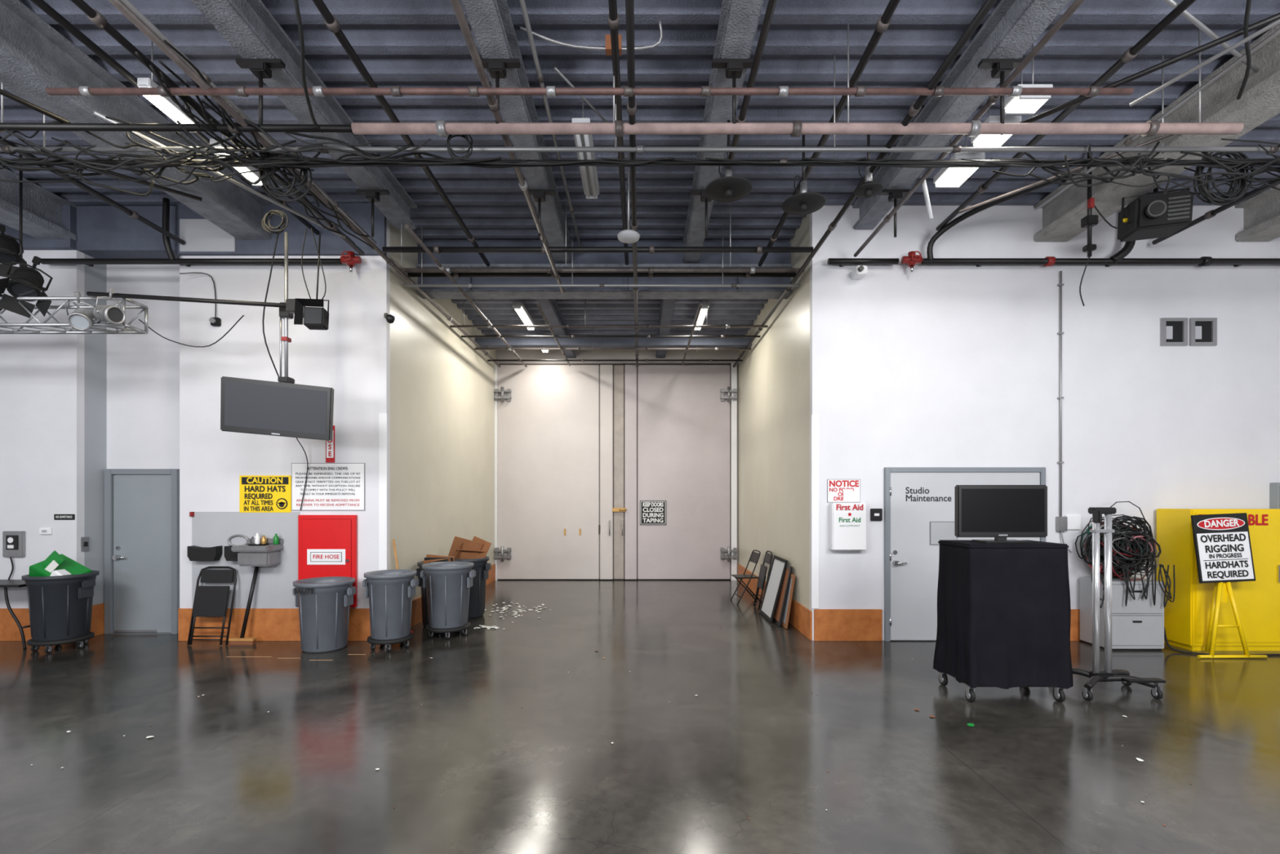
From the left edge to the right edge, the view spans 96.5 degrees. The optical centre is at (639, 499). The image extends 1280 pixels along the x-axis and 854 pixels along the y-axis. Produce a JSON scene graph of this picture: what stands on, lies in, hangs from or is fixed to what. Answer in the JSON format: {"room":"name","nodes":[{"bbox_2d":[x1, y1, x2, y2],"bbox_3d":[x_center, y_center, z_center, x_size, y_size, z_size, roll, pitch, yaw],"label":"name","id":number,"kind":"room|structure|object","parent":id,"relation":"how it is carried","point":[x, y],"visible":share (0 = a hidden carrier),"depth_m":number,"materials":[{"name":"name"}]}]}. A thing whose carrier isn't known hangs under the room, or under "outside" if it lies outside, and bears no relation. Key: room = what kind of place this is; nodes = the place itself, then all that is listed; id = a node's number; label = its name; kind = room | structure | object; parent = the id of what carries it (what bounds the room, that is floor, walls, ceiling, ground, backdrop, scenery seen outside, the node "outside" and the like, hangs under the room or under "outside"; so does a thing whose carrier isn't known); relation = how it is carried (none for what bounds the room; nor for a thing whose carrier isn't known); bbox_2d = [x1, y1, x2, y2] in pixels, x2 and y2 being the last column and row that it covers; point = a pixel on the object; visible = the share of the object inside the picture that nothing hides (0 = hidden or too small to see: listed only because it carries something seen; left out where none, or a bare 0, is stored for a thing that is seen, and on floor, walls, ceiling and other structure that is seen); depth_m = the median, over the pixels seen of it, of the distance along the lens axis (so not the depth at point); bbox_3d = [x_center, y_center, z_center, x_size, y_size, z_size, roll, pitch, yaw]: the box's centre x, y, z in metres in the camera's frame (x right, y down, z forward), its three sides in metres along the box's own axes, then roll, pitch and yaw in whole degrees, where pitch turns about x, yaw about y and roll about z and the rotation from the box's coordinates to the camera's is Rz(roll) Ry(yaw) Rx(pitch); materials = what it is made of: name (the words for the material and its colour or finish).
{"room":"studio","nodes":[
{"label":"studio","id":0,"kind":"room"},
{"bbox_2d":[84,204,106,604],"bbox_3d":[-7.050,-1.000,7.350,0.100,5.500,0.300,0,0,0],"label":"wall","id":1,"kind":"structure","parent":0,"point":[95,277],"depth_m":7.35,"materials":[{"name":"grey paint"}]},
{"bbox_2d":[89,603,104,636],"bbox_3d":[-6.990,1.550,7.295,0.020,0.400,0.390,0,0,0],"label":"baseboard","id":2,"kind":"structure","parent":1,"relation":"attached to","point":[97,624],"depth_m":7.36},
{"bbox_2d":[106,264,179,475],"bbox_3d":[-6.360,-1.000,7.550,1.480,5.500,0.100,0,0,0],"label":"wall","id":3,"kind":"structure","parent":0,"point":[143,370],"depth_m":7.50,"materials":[{"name":"white paint"}]},
{"bbox_2d":[104,468,179,634],"bbox_3d":[-6.495,0.675,7.444,0.950,2.150,0.111,0,0,0],"label":"door","id":4,"kind":"structure","parent":3,"relation":"in","point":[142,512],"depth_m":7.46,"materials":[{"name":"grey paint"}]},
{"bbox_2d":[0,204,390,608],"bbox_3d":[-6.575,-1.000,7.146,6.850,5.500,0.108,0,0,0],"label":"wall","id":5,"kind":"structure","parent":0,"point":[352,357],"depth_m":7.10,"materials":[{"name":"white paint"}]},
{"bbox_2d":[2,530,25,579],"bbox_3d":[-7.755,0.691,7.072,0.250,0.602,0.055,0,0,0],"label":"outlet box","id":6,"kind":"object","parent":5,"relation":"attached to","point":[13,541],"visible":1,"depth_m":7.06,"materials":[{"name":"silver metal"}]},
{"bbox_2d":[0,608,31,640],"bbox_3d":[-8.510,1.550,7.088,2.980,0.400,0.025,0,0,0],"label":"baseboard","id":7,"kind":"structure","parent":5,"relation":"attached to","point":[9,628],"depth_m":7.08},
{"bbox_2d":[40,197,342,266],"bbox_3d":[-5.475,-3.253,6.975,3.650,0.755,0.230,0,0,0],"label":"pipe","id":8,"kind":"object","parent":5,"relation":"attached to","point":[171,260],"visible":0.92,"depth_m":6.95,"materials":[{"name":"black"}]},
{"bbox_2d":[340,250,361,272],"bbox_3d":[-3.520,-2.890,6.918,0.220,0.240,0.169,0,0,0],"label":"valve","id":9,"kind":"object","parent":8,"relation":"attached to","point":[349,259],"visible":1,"depth_m":6.93,"materials":[{"name":"red"}]},
{"bbox_2d":[0,203,386,257],"bbox_3d":[-6.575,-3.340,7.235,6.850,0.620,0.430,0,0,0],"label":"trim","id":10,"kind":"structure","parent":5,"relation":"attached to","point":[100,231],"depth_m":7.04,"materials":[{"name":"blue metal"}]},
{"bbox_2d":[231,536,283,566],"bbox_3d":[-4.640,0.625,6.935,0.440,0.349,0.310,0,0,0],"label":"sink","id":11,"kind":"object","parent":5,"relation":"attached to","point":[250,554],"visible":0.99,"depth_m":6.84,"materials":[{"name":"silver metal"}]},
{"bbox_2d":[239,475,291,512],"bbox_3d":[-4.650,-0.070,7.090,0.640,0.460,0.020,0,0,0],"label":"caution sign","id":12,"kind":"object","parent":5,"relation":"attached to","point":[257,493],"visible":1,"depth_m":7.09,"materials":[{"name":"yellow"}]},
{"bbox_2d":[177,608,370,640],"bbox_3d":[-4.445,1.550,7.088,2.550,0.400,0.025,0,0,0],"label":"baseboard","id":13,"kind":"structure","parent":5,"relation":"attached to","point":[263,624],"depth_m":7.08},
{"bbox_2d":[297,515,357,607],"bbox_3d":[-3.865,0.760,7.062,0.710,1.140,0.075,0,0,0],"label":"cabinet","id":14,"kind":"object","parent":5,"relation":"attached to","point":[327,544],"visible":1,"depth_m":7.04,"materials":[{"name":"metal"}]},
{"bbox_2d":[291,462,364,510],"bbox_3d":[-3.870,-0.160,7.092,0.910,0.590,0.016,0,0,0],"label":"notice sign","id":15,"kind":"object","parent":5,"relation":"attached to","point":[329,486],"visible":1,"depth_m":7.09,"materials":[{"name":"grey"}]},
{"bbox_2d":[378,413,386,570],"bbox_3d":[-3.190,0.140,7.093,0.100,2.420,0.015,0,0,0],"label":"trim","id":16,"kind":"structure","parent":5,"relation":"attached to","point":[382,416],"depth_m":7.08,"materials":[{"name":"white"}]},
{"bbox_2d":[186,545,222,560],"bbox_3d":[-5.355,0.660,7.035,0.350,0.180,0.110,0,0,0],"label":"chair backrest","id":17,"kind":"object","parent":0,"point":[194,553],"depth_m":6.98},
{"bbox_2d":[390,222,496,599],"bbox_3d":[-3.250,-1.000,9.850,0.200,5.500,5.300,0,0,0],"label":"wall","id":18,"kind":"structure","parent":0,"point":[442,388],"depth_m":8.70,"materials":[{"name":"beige paint"}]},
{"bbox_2d":[410,564,495,627],"bbox_3d":[-3.138,1.570,9.730,0.025,0.360,5.260,0,0,0],"label":"baseboard","id":19,"kind":"structure","parent":18,"relation":"attached to","point":[416,607],"depth_m":8.09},
{"bbox_2d":[475,337,751,347],"bbox_3d":[-0.505,-3.020,11.000,5.290,0.140,0.200,0,0,0],"label":"cross beam","id":20,"kind":"structure","parent":18,"relation":"attached to","point":[482,342],"depth_m":10.90,"materials":[{"name":"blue metal"}]},
{"bbox_2d":[415,242,792,298],"bbox_3d":[-0.505,-3.285,8.190,5.290,0.730,0.340,0,0,0],"label":"lintel beam","id":21,"kind":"structure","parent":0,"point":[452,260],"depth_m":8.10,"materials":[{"name":"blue metal"}]},
{"bbox_2d":[451,298,768,337],"bbox_3d":[-0.505,-3.382,10.430,5.290,0.145,4.140,0,0,0],"label":"ceiling","id":22,"kind":"structure","parent":0,"point":[498,311],"depth_m":10.19,"materials":[{"name":"paint"}]},
{"bbox_2d":[512,301,535,330],"bbox_3d":[-2.000,-3.205,9.900,0.160,0.190,1.200,0,0,0],"label":"fluorescent light","id":23,"kind":"object","parent":22,"relation":"hanging from","point":[519,307],"visible":0.97,"depth_m":9.70,"materials":[{"name":"grey"}]},
{"bbox_2d":[536,298,576,358],"bbox_3d":[-1.500,-3.200,10.430,0.200,0.220,4.140,0,0,0],"label":"beam","id":24,"kind":"structure","parent":22,"relation":"attached to","point":[549,307],"depth_m":9.86,"materials":[{"name":"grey metal"}]},
{"bbox_2d":[656,298,675,358],"bbox_3d":[0.450,-3.200,10.430,0.200,0.220,4.140,0,0,0],"label":"beam","id":25,"kind":"structure","parent":22,"relation":"attached to","point":[667,305],"depth_m":9.81,"materials":[{"name":"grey metal"}]},
{"bbox_2d":[496,350,737,574],"bbox_3d":[-0.505,-1.000,12.550,5.690,5.500,0.100,0,0,0],"label":"wall","id":26,"kind":"structure","parent":0,"point":[500,354],"depth_m":12.50,"materials":[{"name":"paint"}]},
{"bbox_2d":[493,362,737,580],"bbox_3d":[-0.524,-0.610,12.396,5.248,4.720,0.203,0,0,0],"label":"door","id":27,"kind":"structure","parent":26,"relation":"in","point":[579,447],"depth_m":12.42,"materials":[{"name":"white"}]},
{"bbox_2d":[640,500,666,524],"bbox_3d":[0.285,0.285,12.409,0.570,0.530,0.017,0,0,0],"label":"sign","id":28,"kind":"object","parent":27,"relation":"attached to","point":[651,512],"visible":1,"depth_m":12.40,"materials":[{"name":"black"}]},
{"bbox_2d":[0,579,1279,853],"bbox_3d":[0.000,1.799,3.750,20.400,0.102,17.900,0,0,0],"label":"floor","id":29,"kind":"structure","parent":0,"point":[464,768],"depth_m":4.08,"materials":[{"name":"concrete"}]},
{"bbox_2d":[0,579,30,649],"bbox_3d":[-7.885,1.369,6.825,1.430,0.767,0.450,0,0,0],"label":"folding table","id":30,"kind":"object","parent":29,"relation":"on","point":[5,584],"visible":0.48,"depth_m":6.67,"materials":[{"name":"black plastic"}]},
{"bbox_2d":[21,550,99,653],"bbox_3d":[-6.800,1.170,6.720,0.644,1.159,0.644,0,0,-45],"label":"trash can","id":31,"kind":"object","parent":29,"relation":"on","point":[60,588],"visible":1,"depth_m":6.55,"materials":[{"name":"plastic"}]},
{"bbox_2d":[186,566,236,644],"bbox_3d":[-5.200,1.285,6.948,0.484,0.925,0.238,0,0,0],"label":"folding chair","id":32,"kind":"object","parent":29,"relation":"on","point":[209,601],"visible":1,"depth_m":6.93,"materials":[{"name":"black"}]},
{"bbox_2d":[228,566,258,644],"bbox_3d":[-4.810,1.248,6.986,0.300,1.004,0.212,0,0,0],"label":"push broom","id":33,"kind":"object","parent":29,"relation":"on","point":[242,640],"visible":0.91,"depth_m":6.94,"materials":[{"name":"black"}]},
{"bbox_2d":[292,576,355,653],"bbox_3d":[-3.720,1.348,6.740,0.690,0.804,0.644,0,0,0],"label":"trash can","id":34,"kind":"object","parent":29,"relation":"on","point":[323,603],"visible":1,"depth_m":6.53,"materials":[{"name":"grey plastic"}]},
{"bbox_2d":[362,568,418,651],"bbox_3d":[-2.950,1.303,6.760,0.572,0.894,0.572,0,0,40],"label":"trash can","id":35,"kind":"object","parent":29,"relation":"on","point":[390,593],"visible":1,"depth_m":6.58,"materials":[{"name":"grey plastic"}]},
{"bbox_2d":[415,554,458,626],"bbox_3d":[-2.820,1.261,7.980,0.542,0.978,0.542,0,0,-40],"label":"trash can","id":36,"kind":"object","parent":29,"relation":"on","point":[429,558],"visible":0.22,"depth_m":7.87,"materials":[{"name":"plastic"}]},
{"bbox_2d":[420,561,475,639],"bbox_3d":[-2.470,1.288,7.360,0.680,0.924,0.634,0,0,0],"label":"trash can","id":37,"kind":"object","parent":29,"relation":"on","point":[447,584],"visible":1,"depth_m":7.15,"materials":[{"name":"grey plastic"}]},
{"bbox_2d":[448,536,491,618],"bbox_3d":[-2.580,1.145,8.600,0.604,1.210,0.604,0,0,-45],"label":"trash can","id":38,"kind":"object","parent":29,"relation":"on","point":[475,551],"visible":0.54,"depth_m":8.51,"materials":[{"name":"plastic"}]},
{"bbox_2d":[730,549,761,604],"bbox_3d":[1.819,1.310,9.752,0.458,0.894,0.443,0,0,-6],"label":"folding chair","id":39,"kind":"object","parent":29,"relation":"on","point":[754,557],"visible":0.95,"depth_m":9.70,"materials":[{"name":"black"}]},
{"bbox_2d":[753,550,773,610],"bbox_3d":[1.968,1.285,9.150,0.238,0.925,0.484,0,0,0],"label":"folding chair","id":40,"kind":"object","parent":29,"relation":"on","point":[768,557],"visible":0.9,"depth_m":9.09,"materials":[{"name":"black"}]},
{"bbox_2d":[759,555,787,622],"bbox_3d":[1.973,1.302,8.475,0.254,0.886,0.750,0,0,0],"label":"picture frame","id":41,"kind":"object","parent":29,"relation":"on","point":[771,596],"visible":1,"depth_m":8.44,"materials":[{"name":"black"}]},
{"bbox_2d":[772,564,792,626],"bbox_3d":[2.003,1.333,8.225,0.194,0.825,0.750,0,0,0],"label":"picture frame","id":42,"kind":"object","parent":29,"relation":"on","point":[777,619],"visible":0.59,"depth_m":7.99,"materials":[{"name":"black wood"}]},
{"bbox_2d":[781,573,795,628],"bbox_3d":[2.033,1.383,8.035,0.135,0.724,0.630,0,0,0],"label":"picture frame","id":43,"kind":"object","parent":29,"relation":"on","point":[785,617],"visible":0.47,"depth_m":7.76,"materials":[{"name":"wood"}]},
{"bbox_2d":[933,539,1073,702],"bbox_3d":[3.254,1.067,5.169,0.928,1.367,0.600,0,0,0],"label":"cart","id":44,"kind":"object","parent":29,"relation":"on","point":[1004,609],"visible":0.99,"depth_m":4.92,"materials":[{"name":"black fabric"}]},
{"bbox_2d":[954,484,1047,542],"bbox_3d":[3.240,0.124,5.135,0.810,0.513,0.230,0,0,0],"label":"flat-screen tv","id":45,"kind":"object","parent":44,"relation":"on","point":[999,512],"visible":1,"depth_m":5.10,"materials":[{"name":"black plastic"}]},
{"bbox_2d":[1071,506,1165,700],"bbox_3d":[4.247,0.910,5.215,0.745,1.680,0.560,0,0,0],"label":"stand","id":46,"kind":"object","parent":29,"relation":"on","point":[1109,674],"visible":0.88,"depth_m":5.17,"materials":[{"name":"silver metal"}]},
{"bbox_2d":[1080,576,1164,649],"bbox_3d":[5.750,1.350,6.825,0.660,0.800,0.450,0,0,0],"label":"base cabinet","id":47,"kind":"object","parent":29,"relation":"on","point":[1139,624],"visible":0.65,"depth_m":6.61,"materials":[{"name":"grey metal"}]},
{"bbox_2d":[1075,501,1175,608],"bbox_3d":[5.667,0.632,6.800,0.958,1.229,0.502,0,0,0],"label":"coiled cables","id":48,"kind":"object","parent":47,"relation":"on","point":[1131,548],"visible":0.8,"depth_m":6.67,"materials":[{"name":"black"}]},
{"bbox_2d":[1156,508,1279,650],"bbox_3d":[7.410,0.930,6.810,2.080,1.640,0.500,0,0,0],"label":"tall cabinet","id":49,"kind":"object","parent":29,"relation":"on","point":[1186,620],"visible":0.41,"depth_m":6.59,"materials":[{"name":"metal"}]},
{"bbox_2d":[1191,512,1267,657],"bbox_3d":[6.530,0.948,6.425,0.740,1.600,0.290,0,0,0],"label":"sign stand","id":50,"kind":"object","parent":29,"relation":"on","point":[1222,541],"visible":1,"depth_m":6.38,"materials":[{"name":"yellow"}]},
{"bbox_2d":[0,0,1279,242],"bbox_3d":[0.000,-3.723,1.650,20.000,0.145,13.300,0,0,0],"label":"ceiling","id":51,"kind":"structure","parent":0,"point":[403,43],"depth_m":4.96,"materials":[{"name":"paint"}]},
{"bbox_2d":[19,170,22,257],"label":"pole","id":52,"kind":"object","parent":51,"relation":"hanging from","point":[20,171],"depth_m":5.99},
{"bbox_2d":[0,224,27,277],"bbox_3d":[-6.555,-2.550,5.897,0.342,0.452,0.392,0,0,-40],"label":"stage light","id":53,"kind":"object","parent":52,"relation":"attached to","point":[9,246],"visible":0.94,"depth_m":5.93,"materials":[{"name":"black"}]},
{"bbox_2d":[0,165,77,239],"bbox_3d":[-7.200,-3.425,1.050,0.420,0.450,12.100,0,0,0],"label":"ceiling beam","id":54,"kind":"structure","parent":51,"relation":"attached to","point":[42,208],"depth_m":6.68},
{"bbox_2d":[0,0,271,239],"bbox_3d":[-4.750,-3.425,1.050,0.420,0.450,12.100,0,0,0],"label":"ceiling beam","id":55,"kind":"structure","parent":51,"relation":"attached to","point":[35,57],"depth_m":4.84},
{"bbox_2d":[137,40,198,132],"bbox_3d":[-3.870,-3.410,4.700,0.108,0.460,0.500,0,0,0],"label":"fluorescent light","id":56,"kind":"object","parent":51,"relation":"hanging from","point":[166,104],"visible":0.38,"depth_m":4.64,"materials":[{"name":"grey"}]},
{"bbox_2d":[209,122,262,186],"bbox_3d":[-3.870,-3.410,5.500,0.108,0.460,0.600,0,0,0],"label":"fluorescent light","id":57,"kind":"object","parent":51,"relation":"hanging from","point":[252,176],"visible":0.22,"depth_m":5.60,"materials":[{"name":"grey"}]},
{"bbox_2d":[190,0,417,229],"bbox_3d":[-2.900,-3.500,1.050,0.260,0.300,12.100,0,0,0],"label":"ceiling beam","id":58,"kind":"structure","parent":51,"relation":"attached to","point":[248,26],"depth_m":4.75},
{"bbox_2d":[461,0,571,262],"bbox_3d":[-1.090,-3.500,1.550,0.230,0.300,13.100,0,0,0],"label":"ceiling beam","id":59,"kind":"structure","parent":51,"relation":"attached to","point":[491,23],"depth_m":4.90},
{"bbox_2d":[579,165,599,199],"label":"fluorescent light","id":60,"kind":"object","parent":51,"relation":"hanging from","point":[588,174],"depth_m":5.88,"materials":[{"name":"grey"}]},
{"bbox_2d":[45,85,1133,97],"bbox_3d":[-0.350,-2.850,3.990,7.560,0.062,0.059,0,0,0],"label":"pipe","id":61,"kind":"object","parent":51,"relation":"hanging from","point":[85,91],"depth_m":3.97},
{"bbox_2d":[520,20,662,122],"bbox_3d":[-0.366,-3.497,4.848,1.074,0.213,1.115,0,0,0],"label":"conduit","id":62,"kind":"object","parent":51,"relation":"hanging from","point":[608,44],"depth_m":4.34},
{"bbox_2d":[138,205,1130,510],"bbox_3d":[-0.200,-1.512,6.496,11.009,3.285,1.178,0,0,0],"label":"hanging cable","id":63,"kind":"object","parent":51,"relation":"hanging from","point":[1096,209],"depth_m":6.00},
{"bbox_2d":[1080,151,1097,257],"bbox_3d":[4.720,-3.100,6.000,0.120,1.100,0.100,0,0,0],"label":"pole","id":64,"kind":"object","parent":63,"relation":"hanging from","point":[1090,220],"visible":0.94,"depth_m":5.98,"materials":[{"name":"black"}]},
{"bbox_2d":[0,0,1279,367],"bbox_3d":[0.000,-3.165,6.900,19.000,0.971,10.800,0,0,0],"label":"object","id":65,"kind":"structure","parent":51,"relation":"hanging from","point":[260,68],"depth_m":4.73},
{"bbox_2d":[0,296,148,333],"label":"truss","id":66,"kind":"object","parent":65,"relation":"hanging from","point":[124,308],"depth_m":6.00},
{"bbox_2d":[0,255,53,318],"bbox_3d":[-6.282,-2.169,5.798,0.486,0.578,0.423,0,0,28],"label":"stage light","id":67,"kind":"object","parent":66,"relation":"attached to","point":[24,281],"visible":0.98,"depth_m":5.84,"materials":[{"name":"black"}]},
{"bbox_2d":[64,291,97,330],"bbox_3d":[-5.614,-1.873,5.747,0.255,0.357,0.250,0,0,19],"label":"stage light","id":68,"kind":"object","parent":66,"relation":"hanging from","point":[82,318],"visible":0.98,"depth_m":5.70,"materials":[{"name":"grey"}]},
{"bbox_2d":[93,287,125,324],"bbox_3d":[-5.358,-1.946,5.759,0.247,0.363,0.224,0,0,16],"label":"stage light","id":69,"kind":"object","parent":66,"relation":"hanging from","point":[111,313],"visible":1,"depth_m":5.72,"materials":[{"name":"grey"}]},
{"bbox_2d":[257,146,312,201],"bbox_3d":[-3.044,-2.792,4.896,0.433,0.480,0.103,0,0,0],"label":"cable coil","id":70,"kind":"object","parent":65,"relation":"hanging from","point":[304,182],"visible":0.53,"depth_m":4.89,"materials":[{"name":"black rubber"}]},
{"bbox_2d":[277,231,294,383],"bbox_3d":[-3.805,-1.935,6.140,0.130,1.870,0.120,0,0,0],"label":"pole","id":71,"kind":"object","parent":65,"relation":"hanging from","point":[283,314],"visible":0.78,"depth_m":6.13,"materials":[{"name":"silver metal"}]},
{"bbox_2d":[86,291,295,313],"bbox_3d":[-4.600,-2.041,5.924,2.005,0.142,0.292,0,0,0],"label":"bar","id":72,"kind":"object","parent":71,"relation":"attached to","point":[289,305],"depth_m":5.91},
{"bbox_2d":[293,234,328,329],"bbox_3d":[-3.436,-2.321,6.059,0.280,1.070,0.240,0,-6,-6],"label":"floodlight","id":73,"kind":"object","parent":72,"relation":"attached to","point":[315,317],"depth_m":6.00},
{"bbox_2d":[220,376,333,440],"bbox_3d":[-3.805,-0.950,6.029,1.099,0.642,0.212,0,0,-10],"label":"tv","id":74,"kind":"object","parent":71,"relation":"hanging from","point":[247,406],"visible":1,"depth_m":5.96,"materials":[{"name":"black plastic"}]},
{"bbox_2d":[617,151,639,243],"bbox_3d":[-0.120,-3.185,6.000,0.240,0.930,0.240,0,0,0],"label":"pendant lamp","id":75,"kind":"object","parent":65,"relation":"attached to","point":[626,236],"visible":0.97,"depth_m":5.98,"materials":[{"name":"grey"}]},
{"bbox_2d":[0,0,1279,248],"bbox_3d":[0.007,-3.049,4.846,14.565,1.023,3.713,0,0,0],"label":"cable bundle","id":76,"kind":"object","parent":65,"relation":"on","point":[102,163],"depth_m":4.69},
{"bbox_2d":[705,120,752,202],"bbox_3d":[0.760,-2.925,4.900,0.400,0.650,0.400,0,0,0],"label":"pendant lamp","id":77,"kind":"object","parent":65,"relation":"hanging from","point":[729,188],"visible":0.93,"depth_m":4.88,"materials":[{"name":"black"}]},
{"bbox_2d":[853,134,883,198],"bbox_3d":[2.000,-2.950,5.000,0.240,0.600,0.240,0,0,0],"label":"pendant lamp","id":78,"kind":"object","parent":65,"relation":"hanging from","point":[869,188],"visible":0.87,"depth_m":4.98,"materials":[{"name":"black"}]},
{"bbox_2d":[1193,146,1253,205],"bbox_3d":[4.946,-2.744,4.853,0.479,0.489,0.116,0,0,0],"label":"cable coil","id":79,"kind":"object","parent":65,"relation":"hanging from","point":[1205,191],"visible":0.68,"depth_m":4.84,"materials":[{"name":"black rubber"}]},
{"bbox_2d":[0,145,1279,153],"bbox_3d":[0.000,-2.850,4.650,18.000,0.053,0.051,0,0,0],"label":"conduit","id":80,"kind":"object","parent":51,"relation":"hanging from","point":[6,148],"depth_m":4.63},
{"bbox_2d":[682,0,764,262],"bbox_3d":[0.720,-3.500,1.550,0.230,0.300,13.100,0,0,0],"label":"ceiling beam","id":81,"kind":"structure","parent":51,"relation":"attached to","point":[739,20],"depth_m":4.85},
{"bbox_2d":[351,120,1244,137],"bbox_3d":[1.200,-2.850,4.390,6.800,0.106,0.101,0,0,0],"label":"pipe","id":82,"kind":"object","parent":51,"relation":"hanging from","point":[442,128],"depth_m":4.36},
{"bbox_2d":[782,134,826,215],"bbox_3d":[1.460,-2.915,5.100,0.380,0.670,0.380,0,0,0],"label":"pendant lamp","id":83,"kind":"object","parent":51,"relation":"hanging from","point":[805,202],"visible":0.97,"depth_m":5.08,"materials":[{"name":"black"}]},
{"bbox_2d":[933,120,985,187],"bbox_3d":[3.130,-3.410,5.620,0.280,0.460,0.420,0,0,0],"label":"fluorescent light","id":84,"kind":"object","parent":51,"relation":"hanging from","point":[946,177],"visible":0.69,"depth_m":5.61,"materials":[{"name":"grey"}]},
{"bbox_2d":[852,0,1070,229],"bbox_3d":[2.770,-3.500,1.050,0.260,0.300,12.100,0,0,0],"label":"ceiling beam","id":85,"kind":"structure","parent":51,"relation":"attached to","point":[1013,26],"depth_m":4.76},
{"bbox_2d":[970,95,1022,146],"bbox_3d":[3.130,-3.410,5.030,0.280,0.460,0.280,0,0,0],"label":"fluorescent light","id":86,"kind":"object","parent":51,"relation":"hanging from","point":[980,140],"visible":0.44,"depth_m":5.05,"materials":[{"name":"grey"}]},
{"bbox_2d":[1004,43,1053,114],"bbox_3d":[3.130,-3.410,4.620,0.280,0.460,0.200,0,0,0],"label":"fluorescent light","id":87,"kind":"object","parent":51,"relation":"hanging from","point":[1021,104],"visible":0.7,"depth_m":4.61,"materials":[{"name":"grey"}]},
{"bbox_2d":[1033,23,1279,241],"bbox_3d":[5.100,-3.425,1.050,0.420,0.450,12.100,0,0,0],"label":"ceiling beam","id":88,"kind":"structure","parent":51,"relation":"attached to","point":[1259,102],"depth_m":5.18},
{"bbox_2d":[1235,183,1279,241],"bbox_3d":[7.600,-3.425,1.050,0.420,0.450,12.100,0,0,0],"label":"ceiling beam","id":89,"kind":"structure","parent":51,"relation":"attached to","point":[1261,212],"depth_m":6.89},
{"bbox_2d":[737,213,809,609],"bbox_3d":[2.240,-1.000,9.850,0.200,5.500,5.300,0,0,0],"label":"wall","id":90,"kind":"structure","parent":0,"point":[774,375],"depth_m":8.73,"materials":[{"name":"beige paint"}]},
{"bbox_2d":[737,564,812,639],"bbox_3d":[2.127,1.570,9.730,0.025,0.360,5.260,0,0,0],"label":"baseboard","id":91,"kind":"structure","parent":90,"relation":"attached to","point":[800,617],"depth_m":7.73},
{"bbox_2d":[809,204,1279,640],"bbox_3d":[6.070,-1.000,7.150,7.860,5.500,0.100,0,0,0],"label":"wall","id":92,"kind":"structure","parent":0,"point":[932,365],"depth_m":7.10,"materials":[{"name":"white paint"}]},
{"bbox_2d":[811,414,818,608],"bbox_3d":[2.175,0.150,7.093,0.090,2.400,0.015,0,0,0],"label":"trim","id":93,"kind":"structure","parent":92,"relation":"attached to","point":[815,418],"depth_m":7.08,"materials":[{"name":"white"}]},
{"bbox_2d":[826,479,860,502],"bbox_3d":[2.530,-0.110,7.090,0.410,0.290,0.019,0,0,0],"label":"notice sign","id":94,"kind":"object","parent":92,"relation":"attached to","point":[837,490],"visible":1,"depth_m":7.09,"materials":[{"name":"white"}]},
{"bbox_2d":[829,502,866,550],"bbox_3d":[2.560,0.330,7.036,0.420,0.580,0.128,0,0,0],"label":"upper cabinet","id":95,"kind":"object","parent":92,"relation":"attached to","point":[847,521],"visible":1,"depth_m":6.97,"materials":[{"name":"white"}]},
{"bbox_2d":[813,608,882,640],"bbox_3d":[2.580,1.555,7.088,0.840,0.390,0.025,0,0,0],"label":"baseboard","id":96,"kind":"structure","parent":92,"relation":"attached to","point":[829,624],"depth_m":7.08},
{"bbox_2d":[884,466,1045,641],"bbox_3d":[4.020,0.675,7.050,1.980,2.150,0.101,0,0,0],"label":"door","id":97,"kind":"structure","parent":92,"relation":"in","point":[919,507],"depth_m":7.06,"materials":[{"name":"grey paint"}]},
{"bbox_2d":[826,170,1279,266],"bbox_3d":[6.100,-3.253,6.537,7.600,0.796,1.126,0,0,0],"label":"pipe","id":98,"kind":"object","parent":92,"relation":"attached to","point":[1118,258],"visible":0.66,"depth_m":6.95,"materials":[{"name":"black"}]},
{"bbox_2d":[901,250,922,272],"bbox_3d":[3.310,-2.890,6.918,0.220,0.240,0.169,0,0,0],"label":"valve","id":99,"kind":"object","parent":98,"relation":"attached to","point":[912,259],"visible":1,"depth_m":6.93,"materials":[{"name":"red"}]},
{"bbox_2d":[1055,271,1080,552],"bbox_3d":[5.310,-1.087,7.070,0.300,3.485,0.060,0,0,0],"label":"conduit","id":100,"kind":"object","parent":92,"relation":"attached to","point":[1067,522],"visible":0.86,"depth_m":7.07,"materials":[{"name":"grey"}]},
{"bbox_2d":[1070,608,1081,640],"bbox_3d":[7.525,1.555,7.088,4.950,0.390,0.025,0,0,0],"label":"baseboard","id":101,"kind":"structure","parent":92,"relation":"attached to","point":[1075,613],"depth_m":7.08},
{"bbox_2d":[1160,317,1217,346],"bbox_3d":[6.800,-2.080,7.085,0.680,0.340,0.029,0,0,0],"label":"air vent","id":102,"kind":"object","parent":92,"relation":"in","point":[1202,331],"visible":1,"depth_m":7.08,"materials":[{"name":"grey"}]},
{"bbox_2d":[1270,482,1279,508],"bbox_3d":[8.160,0.145,7.057,0.680,0.710,0.086,0,0,0],"label":"electrical panel","id":103,"kind":"object","parent":92,"relation":"attached to","point":[1274,486],"visible":0.4,"depth_m":7.04,"materials":[{"name":"grey paint"}]},
{"bbox_2d":[1116,186,1193,242],"bbox_3d":[5.386,-3.181,5.953,0.588,0.770,0.495,0,6,17],"label":"projector","id":104,"kind":"object","parent":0,"point":[1161,215],"depth_m":5.85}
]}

